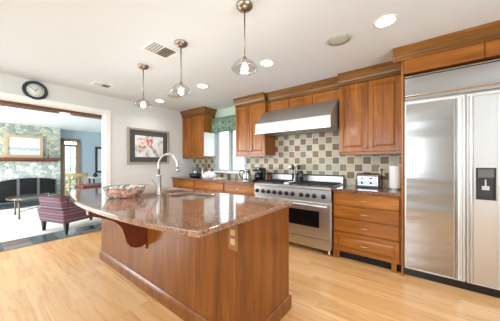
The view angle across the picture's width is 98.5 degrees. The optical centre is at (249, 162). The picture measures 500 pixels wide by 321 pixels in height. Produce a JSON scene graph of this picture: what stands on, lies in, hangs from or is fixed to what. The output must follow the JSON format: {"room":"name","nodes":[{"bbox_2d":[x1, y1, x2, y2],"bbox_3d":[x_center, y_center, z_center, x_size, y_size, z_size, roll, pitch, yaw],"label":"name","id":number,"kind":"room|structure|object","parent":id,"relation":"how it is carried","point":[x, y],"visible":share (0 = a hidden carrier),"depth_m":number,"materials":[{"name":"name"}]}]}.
{"room":"kitchen","nodes":[
{"label":"kitchen","id":0,"kind":"room"},
{"bbox_2d":[0,106,101,132],"bbox_3d":[-5.408,-1.220,5.026,5.300,0.100,6.800,0,0,37],"label":"ceiling","id":1,"kind":"structure","parent":0,"point":[12,115],"depth_m":6.00,"materials":[{"name":"white paint"}]},
{"bbox_2d":[60,129,101,195],"bbox_3d":[-7.442,0.040,6.647,0.100,2.420,6.700,0,0,37],"label":"wall","id":2,"kind":"structure","parent":0,"point":[89,141],"depth_m":8.18,"materials":[{"name":"blue paint"}]},
{"bbox_2d":[61,138,79,195],"bbox_3d":[-6.496,0.195,7.800,0.100,2.110,0.540,0,0,37],"label":"door","id":3,"kind":"structure","parent":2,"relation":"in","point":[63,140],"depth_m":7.76,"materials":[{"name":"brown wood"}]},
{"bbox_2d":[95,147,101,172],"bbox_3d":[-5.928,-0.105,8.498,0.049,1.010,0.300,0,0,37],"label":"wall mirror","id":4,"kind":"object","parent":2,"relation":"attached to","point":[98,150],"visible":0.7,"depth_m":8.47,"materials":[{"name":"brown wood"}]},
{"bbox_2d":[98,149,101,170],"bbox_3d":[-5.942,-0.105,8.509,0.013,0.870,0.160,0,0,37],"label":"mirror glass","id":5,"kind":"object","parent":4,"relation":"attached to","point":[99,150],"depth_m":8.51,"materials":[{"name":"silver mirror"}]},
{"bbox_2d":[0,73,193,186],"bbox_3d":[-3.383,0.005,3.197,0.140,2.490,6.160,0,0,37],"label":"wall","id":6,"kind":"structure","parent":0,"point":[124,113],"depth_m":4.29,"materials":[{"name":"white paint"}]},
{"bbox_2d":[22,81,47,99],"bbox_3d":[-3.236,-1.088,3.248,0.029,0.284,0.284,0,0,37],"label":"wall clock","id":7,"kind":"object","parent":6,"relation":"attached to","point":[35,90],"visible":1,"depth_m":3.24,"materials":[{"name":"grey"}]},
{"bbox_2d":[0,100,101,119],"bbox_3d":[-3.405,-1.012,3.491,0.248,0.315,6.600,0,0,37],"label":"trim","id":8,"kind":"structure","parent":6,"relation":"attached to","point":[2,102],"depth_m":3.49,"materials":[{"name":"brown wood"}]},
{"bbox_2d":[0,92,110,187],"bbox_3d":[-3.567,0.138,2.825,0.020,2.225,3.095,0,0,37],"label":"trim","id":9,"kind":"structure","parent":6,"relation":"attached to","point":[107,113],"depth_m":3.96,"materials":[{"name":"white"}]},
{"bbox_2d":[127,127,168,163],"bbox_3d":[-2.164,-0.340,4.647,0.030,0.750,0.915,0,0,37],"label":"framed picture","id":10,"kind":"object","parent":6,"relation":"attached to","point":[144,146],"visible":1,"depth_m":4.59,"materials":[{"name":"beige"}]},
{"bbox_2d":[135,135,162,156],"bbox_3d":[-2.170,-0.340,4.652,0.013,0.450,0.615,0,0,37],"label":"print","id":11,"kind":"object","parent":10,"relation":"attached to","point":[145,145],"depth_m":4.63},
{"bbox_2d":[0,0,499,111],"bbox_3d":[-0.621,-1.290,1.081,7.100,0.100,6.360,0,0,37],"label":"ceiling","id":12,"kind":"structure","parent":0,"point":[74,44],"depth_m":2.19,"materials":[{"name":"white paint"}]},
{"bbox_2d":[90,81,113,88],"bbox_3d":[-2.356,-1.234,3.437,0.220,0.009,0.270,0,0,37],"label":"ceiling vent","id":13,"kind":"object","parent":12,"relation":"in","point":[95,83],"visible":1,"depth_m":3.42,"materials":[{"name":"white metal"}]},
{"bbox_2d":[137,64,148,107],"bbox_3d":[-1.371,-0.970,2.764,0.211,0.539,0.211,0,0,37],"label":"pendant light","id":14,"kind":"object","parent":12,"relation":"hanging from","point":[143,67],"visible":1,"depth_m":2.75,"materials":[{"name":"grey metal"}]},
{"bbox_2d":[141,39,179,59],"bbox_3d":[-0.985,-1.234,2.373,0.270,0.009,0.310,0,0,37],"label":"ceiling vent","id":15,"kind":"object","parent":12,"relation":"in","point":[154,47],"visible":0.98,"depth_m":2.36,"materials":[{"name":"white metal"}]},
{"bbox_2d":[167,94,179,97],"bbox_3d":[-1.413,-1.235,3.993,0.232,0.008,0.232,0,0,37],"label":"ceiling speaker","id":16,"kind":"object","parent":12,"relation":"attached to","point":[168,95],"visible":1,"depth_m":3.96,"materials":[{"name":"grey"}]},
{"bbox_2d":[174,39,187,94],"bbox_3d":[-0.716,-0.970,2.234,0.211,0.539,0.211,0,0,37],"label":"pendant light","id":17,"kind":"object","parent":12,"relation":"hanging from","point":[179,43],"visible":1,"depth_m":2.22,"materials":[{"name":"grey metal"}]},
{"bbox_2d":[197,84,207,87],"bbox_3d":[-0.766,-1.236,3.485,0.184,0.007,0.184,0,0,37],"label":"recessed light","id":18,"kind":"object","parent":12,"relation":"in","point":[198,85],"visible":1,"depth_m":3.49,"materials":[{"name":"white plastic"}]},
{"bbox_2d":[236,0,252,72],"bbox_3d":[-0.043,-0.970,1.698,0.211,0.539,0.211,0,0,37],"label":"pendant light","id":19,"kind":"object","parent":12,"relation":"hanging from","point":[243,6],"visible":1,"depth_m":1.68,"materials":[{"name":"grey metal"}]},
{"bbox_2d":[242,56,246,63],"bbox_3d":[-0.043,-0.807,1.698,0.040,0.056,0.039,0,0,37],"label":"socket","id":20,"kind":"object","parent":19,"relation":"attached to","point":[244,60],"depth_m":1.68,"materials":[{"name":"grey metal"}]},
{"bbox_2d":[260,60,273,66],"bbox_3d":[0.212,-1.236,2.684,0.184,0.007,0.184,0,0,37],"label":"recessed light","id":21,"kind":"object","parent":12,"relation":"in","point":[266,63],"visible":1,"depth_m":2.68,"materials":[{"name":"white plastic"}]},
{"bbox_2d":[326,33,350,45],"bbox_3d":[0.893,-1.235,2.169,0.232,0.008,0.232,0,0,37],"label":"ceiling speaker","id":22,"kind":"object","parent":12,"relation":"attached to","point":[338,39],"visible":1,"depth_m":2.16,"materials":[{"name":"grey plastic"}]},
{"bbox_2d":[373,14,397,27],"bbox_3d":[1.188,-1.236,1.887,0.184,0.007,0.184,0,0,37],"label":"recessed light","id":23,"kind":"object","parent":12,"relation":"in","point":[386,20],"visible":1,"depth_m":1.88,"materials":[{"name":"white plastic"}]},
{"bbox_2d":[0,206,499,320],"bbox_3d":[-2.591,1.272,2.867,12.200,0.056,6.600,0,0,37],"label":"floor","id":24,"kind":"structure","parent":0,"point":[65,279],"depth_m":2.12,"materials":[{"name":"brown wood"}]},
{"bbox_2d":[0,122,59,209],"bbox_3d":[-7.207,0.037,5.803,1.299,2.413,3.345,0,0,37],"label":"fireplace","id":25,"kind":"object","parent":24,"relation":"on","point":[10,168],"visible":0.66,"depth_m":6.75,"materials":[{"name":"stone"}]},
{"bbox_2d":[4,134,42,157],"bbox_3d":[-6.967,-0.495,6.649,0.050,0.690,0.840,0,0,37],"label":"landscape picture","id":26,"kind":"object","parent":25,"relation":"on","point":[15,146],"visible":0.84,"depth_m":6.62,"materials":[{"name":"beige"}]},
{"bbox_2d":[8,137,39,154],"bbox_3d":[-6.981,-0.495,6.659,0.013,0.530,0.680,0,0,37],"label":"print","id":27,"kind":"object","parent":26,"relation":"attached to","point":[16,145],"depth_m":6.64},
{"bbox_2d":[0,178,56,203],"bbox_3d":[-6.854,0.845,6.663,0.025,0.729,1.320,0,0,37],"label":"fire screen","id":28,"kind":"object","parent":25,"relation":"on","point":[23,186],"visible":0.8,"depth_m":6.63,"materials":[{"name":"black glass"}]},
{"bbox_2d":[6,193,59,218],"bbox_3d":[-5.137,1.019,5.133,1.038,0.456,0.913,0,0,37],"label":"coffee table","id":29,"kind":"object","parent":24,"relation":"on","point":[14,197],"visible":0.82,"depth_m":5.09,"materials":[{"name":"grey glass"}]},
{"bbox_2d":[0,230,99,251],"bbox_3d":[-3.607,1.248,2.855,0.020,0.005,2.945,0,0,37],"label":"trim","id":30,"kind":"structure","parent":24,"relation":"on","point":[98,230],"depth_m":3.40,"materials":[{"name":"brown wood"}]},
{"bbox_2d":[37,196,92,234],"bbox_3d":[-3.351,0.924,4.202,0.733,0.649,0.963,0,0,19],"label":"striped armchair","id":31,"kind":"object","parent":24,"relation":"on","point":[55,209],"visible":0.57,"depth_m":3.78,"materials":[{"name":"purple fabric"}]},
{"bbox_2d":[65,173,87,195],"bbox_3d":[-5.942,0.802,7.363,0.530,0.884,0.560,0,0,37],"label":"chair","id":32,"kind":"object","parent":24,"relation":"on","point":[69,175],"visible":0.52,"depth_m":7.19,"materials":[{"name":"beige wood"}]},
{"bbox_2d":[75,183,101,189],"bbox_3d":[-4.437,0.937,6.417,0.650,0.614,1.110,0,0,37],"label":"leather bench","id":33,"kind":"object","parent":24,"relation":"on","point":[92,185],"visible":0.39,"depth_m":6.02,"materials":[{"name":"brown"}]},
{"bbox_2d":[88,176,101,183],"bbox_3d":[-5.589,0.887,8.037,0.550,0.714,0.640,0,0,37],"label":"chair","id":34,"kind":"object","parent":24,"relation":"on","point":[93,178],"visible":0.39,"depth_m":7.74,"materials":[{"name":"beige wood"}]},
{"bbox_2d":[70,184,292,320],"bbox_3d":[-0.982,0.795,2.182,2.527,0.910,1.154,0,0,37],"label":"kitchen island","id":35,"kind":"object","parent":24,"relation":"on","point":[201,255],"visible":0.98,"depth_m":1.65,"materials":[{"name":"brown wood"}]},
{"bbox_2d":[70,184,292,237],"bbox_3d":[-0.982,0.357,2.182,2.527,0.035,1.154,0,0,37],"label":"island countertop","id":36,"kind":"structure","parent":35,"relation":"on","point":[197,218],"depth_m":1.59,"materials":[{"name":"brown stone"}]},
{"bbox_2d":[103,185,145,198],"bbox_3d":[-1.248,0.287,2.153,0.386,0.104,0.386,0,0,37],"label":"bowl","id":37,"kind":"object","parent":36,"relation":"on","point":[117,191],"visible":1,"depth_m":2.04,"materials":[{"name":"multicoloured ceramic"}]},
{"bbox_2d":[151,153,178,194],"bbox_3d":[-0.884,0.121,2.235,0.384,0.437,0.067,0,0,28],"label":"faucet","id":38,"kind":"object","parent":36,"relation":"on","point":[158,176],"visible":1,"depth_m":2.25,"materials":[{"name":"silver metal"}]},
{"bbox_2d":[175,195,206,199],"bbox_3d":[-0.597,0.468,2.221,0.439,0.184,0.377,0,0,37],"label":"sink","id":39,"kind":"object","parent":36,"relation":"in","point":[191,197],"depth_m":2.42,"materials":[{"name":"silver metal"}]},
{"bbox_2d":[230,238,234,244],"bbox_3d":[-0.114,0.515,1.399,0.040,0.040,0.004,0,0,37],"label":"receptacle","id":40,"kind":"object","parent":35,"relation":"attached to","point":[232,240],"depth_m":1.40,"materials":[{"name":"brown plastic"}]},
{"bbox_2d":[230,229,234,235],"bbox_3d":[-0.114,0.455,1.399,0.040,0.040,0.004,0,0,37],"label":"receptacle","id":41,"kind":"object","parent":35,"relation":"attached to","point":[232,231],"depth_m":1.40,"materials":[{"name":"brown plastic"}]},
{"bbox_2d":[228,225,237,251],"bbox_3d":[-0.111,0.487,1.403,0.082,0.165,0.006,0,0,37],"label":"outlet plate","id":42,"kind":"object","parent":35,"relation":"attached to","point":[232,231],"depth_m":1.40,"materials":[{"name":"brown plastic"}]},
{"bbox_2d":[173,179,194,189],"bbox_3d":[-1.340,0.813,5.091,0.790,0.874,0.666,0,0,37],"label":"base cabinet","id":43,"kind":"object","parent":24,"relation":"on","point":[177,183],"visible":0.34,"depth_m":4.82,"materials":[{"name":"brown wood"}]},
{"bbox_2d":[171,176,257,184],"bbox_3d":[-0.694,0.357,4.593,2.428,0.035,0.647,0,0,37],"label":"countertop","id":44,"kind":"structure","parent":43,"relation":"on","point":[228,180],"depth_m":4.31,"materials":[{"name":"brown stone"}]},
{"bbox_2d":[189,173,200,177],"bbox_3d":[-1.248,0.290,4.902,0.274,0.099,0.299,0,0,-4],"label":"pan","id":45,"kind":"object","parent":44,"relation":"on","point":[191,175],"visible":1,"depth_m":4.81,"materials":[{"name":"black metal"}]},
{"bbox_2d":[202,170,216,177],"bbox_3d":[-0.895,0.255,4.718,0.362,0.170,0.288,0,0,37],"label":"rice cooker","id":46,"kind":"object","parent":44,"relation":"on","point":[208,174],"visible":0.96,"depth_m":4.60,"materials":[{"name":"white plastic"}]},
{"bbox_2d":[239,169,251,181],"bbox_3d":[-0.069,0.223,3.844,0.172,0.232,0.207,0,0,-37],"label":"electric kettle","id":47,"kind":"object","parent":44,"relation":"on","point":[243,180],"visible":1,"depth_m":3.80,"materials":[{"name":"silver metal"}]},
{"bbox_2d":[252,167,265,180],"bbox_3d":[0.167,0.215,3.966,0.160,0.250,0.220,0,0,37],"label":"coffee maker","id":48,"kind":"object","parent":44,"relation":"on","point":[260,174],"visible":0.95,"depth_m":3.91,"materials":[{"name":"black plastic"}]},
{"bbox_2d":[267,172,271,179],"bbox_3d":[0.360,0.255,4.045,0.092,0.170,0.091,0,0,37],"label":"canister","id":49,"kind":"object","parent":44,"relation":"on","point":[269,175],"visible":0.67,"depth_m":4.01,"materials":[{"name":"brown ceramic"}]},
{"bbox_2d":[194,180,224,192],"bbox_3d":[-0.671,0.813,4.579,0.885,0.874,0.666,0,0,37],"label":"drawer","id":50,"kind":"object","parent":24,"relation":"on","point":[209,186],"visible":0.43,"depth_m":4.31,"materials":[{"name":"brown wood"}]},
{"bbox_2d":[224,183,254,196],"bbox_3d":[-0.024,0.813,4.083,0.735,0.874,0.666,0,0,37],"label":"drawer","id":51,"kind":"object","parent":24,"relation":"on","point":[229,188],"visible":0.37,"depth_m":3.83,"materials":[{"name":"brown wood"}]},
{"bbox_2d":[254,173,343,255],"bbox_3d":[0.748,0.724,3.438,1.250,1.052,0.724,0,0,37],"label":"range","id":52,"kind":"object","parent":24,"relation":"on","point":[311,211],"visible":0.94,"depth_m":3.07,"materials":[{"name":"silver metal"}]},
{"bbox_2d":[292,172,298,180],"bbox_3d":[0.753,0.232,3.580,0.118,0.144,0.118,0,0,37],"label":"utensil crock","id":53,"kind":"object","parent":52,"relation":"on","point":[295,175],"visible":0.96,"depth_m":3.53,"materials":[{"name":"silver metal"}]},
{"bbox_2d":[299,170,302,180],"bbox_3d":[0.843,0.213,3.550,0.072,0.182,0.072,0,0,37],"label":"pepper mill","id":54,"kind":"object","parent":52,"relation":"on","point":[300,171],"visible":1,"depth_m":3.52,"materials":[{"name":"black ceramic"}]},
{"bbox_2d":[260,182,342,187],"bbox_3d":[0.766,0.341,3.461,1.250,0.018,0.535,0,0,37],"label":"cooktop","id":55,"kind":"object","parent":52,"relation":"in","point":[315,184],"depth_m":3.22,"materials":[{"name":"silver metal"}]},
{"bbox_2d":[271,173,343,176],"bbox_3d":[0.930,0.206,3.675,1.250,0.017,0.126,0,0,37],"label":"shelf","id":56,"kind":"object","parent":52,"relation":"attached to","point":[274,174],"depth_m":3.58,"materials":[{"name":"silver metal"}]},
{"bbox_2d":[333,191,400,272],"bbox_3d":[1.571,0.813,2.861,0.737,0.874,0.666,0,0,37],"label":"base cabinet","id":57,"kind":"object","parent":24,"relation":"on","point":[366,227],"visible":0.98,"depth_m":2.60,"materials":[{"name":"brown wood"}]},
{"bbox_2d":[332,184,400,195],"bbox_3d":[1.569,0.357,2.858,0.742,0.035,0.647,0,0,37],"label":"countertop","id":58,"kind":"structure","parent":57,"relation":"on","point":[344,188],"depth_m":2.69,"materials":[{"name":"brown stone"}]},
{"bbox_2d":[356,173,380,187],"bbox_3d":[1.633,0.244,2.974,0.280,0.188,0.204,0,0,37],"label":"toaster","id":59,"kind":"object","parent":58,"relation":"on","point":[369,180],"visible":0.99,"depth_m":2.91,"materials":[{"name":"silver metal"}]},
{"bbox_2d":[389,163,400,189],"bbox_3d":[1.848,0.170,2.741,0.140,0.340,0.140,0,0,37],"label":"paper towel roll","id":60,"kind":"object","parent":58,"relation":"on","point":[394,171],"visible":0.97,"depth_m":2.69,"materials":[{"name":"white paper"}]},
{"bbox_2d":[392,20,499,275],"bbox_3d":[2.306,0.005,2.233,1.335,2.489,0.740,0,0,37],"label":"refrigerator surround","id":61,"kind":"object","parent":24,"relation":"on","point":[480,43],"visible":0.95,"depth_m":2.13,"materials":[{"name":"brown wood"}]},
{"bbox_2d":[404,58,499,297],"bbox_3d":[2.367,0.150,2.250,1.210,2.200,0.637,0,0,37],"label":"refrigerator","id":62,"kind":"object","parent":24,"relation":"on","point":[452,115],"visible":1,"depth_m":2.15,"materials":[{"name":"silver metal"}]},
{"bbox_2d":[204,99,392,184],"bbox_3d":[1.295,0.005,3.581,7.100,2.490,0.140,0,0,37],"label":"wall","id":63,"kind":"structure","parent":0,"point":[266,99],"depth_m":5.19,"materials":[{"name":"white paint"}]},
{"bbox_2d":[180,106,216,157],"bbox_3d":[-1.243,-0.672,5.161,0.861,1.134,0.411,0,0,37],"label":"upper cabinet","id":64,"kind":"object","parent":63,"relation":"attached to","point":[196,121],"visible":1,"depth_m":5.00,"materials":[{"name":"brown wood"}]},
{"bbox_2d":[204,132,214,155],"bbox_3d":[-0.925,-0.415,4.959,0.013,0.540,0.347,0,0,37],"label":"memo board","id":65,"kind":"object","parent":64,"relation":"attached to","point":[209,138],"visible":1,"depth_m":4.95,"materials":[{"name":"white plastic"}]},
{"bbox_2d":[211,115,234,132],"bbox_3d":[-0.509,-0.850,4.787,0.910,0.340,0.138,0,0,37],"label":"valance","id":66,"kind":"object","parent":63,"relation":"attached to","point":[226,123],"visible":0.73,"depth_m":4.80,"materials":[{"name":"green fabric"}]},
{"bbox_2d":[216,106,234,117],"bbox_3d":[-0.443,-1.045,4.823,0.900,0.390,0.005,0,0,37],"label":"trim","id":67,"kind":"structure","parent":63,"relation":"attached to","point":[228,111],"depth_m":4.91,"materials":[{"name":"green paint"}]},
{"bbox_2d":[213,131,246,173],"bbox_3d":[-0.447,-0.325,4.818,0.990,1.110,0.135,0,0,37],"label":"window","id":68,"kind":"structure","parent":63,"relation":"in","point":[231,169],"depth_m":4.81,"materials":[{"name":"grey paint"}]},
{"bbox_2d":[233,92,274,156],"bbox_3d":[0.072,-0.672,4.153,0.702,1.134,0.411,0,0,37],"label":"upper cabinet","id":69,"kind":"object","parent":63,"relation":"attached to","point":[249,110],"visible":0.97,"depth_m":4.02,"materials":[{"name":"brown wood"}]},
{"bbox_2d":[255,100,338,136],"bbox_3d":[0.767,-0.688,3.462,1.234,0.445,0.659,0,0,37],"label":"range hood","id":70,"kind":"object","parent":63,"relation":"attached to","point":[320,117],"visible":0.96,"depth_m":3.22,"materials":[{"name":"silver metal"}]},
{"bbox_2d":[194,131,400,186],"bbox_3d":[0.305,-0.105,4.245,4.440,0.890,0.013,0,0,37],"label":"backsplash","id":71,"kind":"structure","parent":63,"relation":"attached to","point":[316,153],"depth_m":3.63,"materials":[{"name":"tile"}]},
{"bbox_2d":[266,76,338,110],"bbox_3d":[0.875,-1.075,3.588,1.248,0.329,0.331,0,0,37],"label":"upper cabinet","id":72,"kind":"object","parent":63,"relation":"attached to","point":[324,90],"visible":0.75,"depth_m":3.44,"materials":[{"name":"brown wood"}]},
{"bbox_2d":[338,61,400,154],"bbox_3d":[1.642,-0.672,2.950,0.734,1.134,0.411,0,0,37],"label":"upper cabinet","id":73,"kind":"object","parent":63,"relation":"attached to","point":[370,96],"visible":0.91,"depth_m":2.81,"materials":[{"name":"brown wood"}]},
{"bbox_2d":[379,167,384,185],"bbox_3d":[1.843,0.201,3.018,0.075,0.263,0.062,0,0,37],"label":"power outlet","id":74,"kind":"object","parent":63,"relation":"attached to","point":[381,169],"visible":0.93,"depth_m":3.02,"materials":[{"name":"beige plastic"}]},
{"label":"outside","id":75,"kind":"structure","parent":0,"visible":0},
{"bbox_3d":[-4.763,1.525,3.649,28.000,0.250,28.000,0,0,37],"label":"lawn","id":76,"kind":"structure","parent":75,"visible":0},
{"bbox_2d":[65,166,74,189],"bbox_3d":[-7.436,0.749,8.876,0.776,1.300,1.279,0,0,37],"label":"shrub","id":77,"kind":"object","parent":76,"relation":"on","point":[66,169],"visible":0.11,"depth_m":8.79,"materials":[{"name":"green plant"}]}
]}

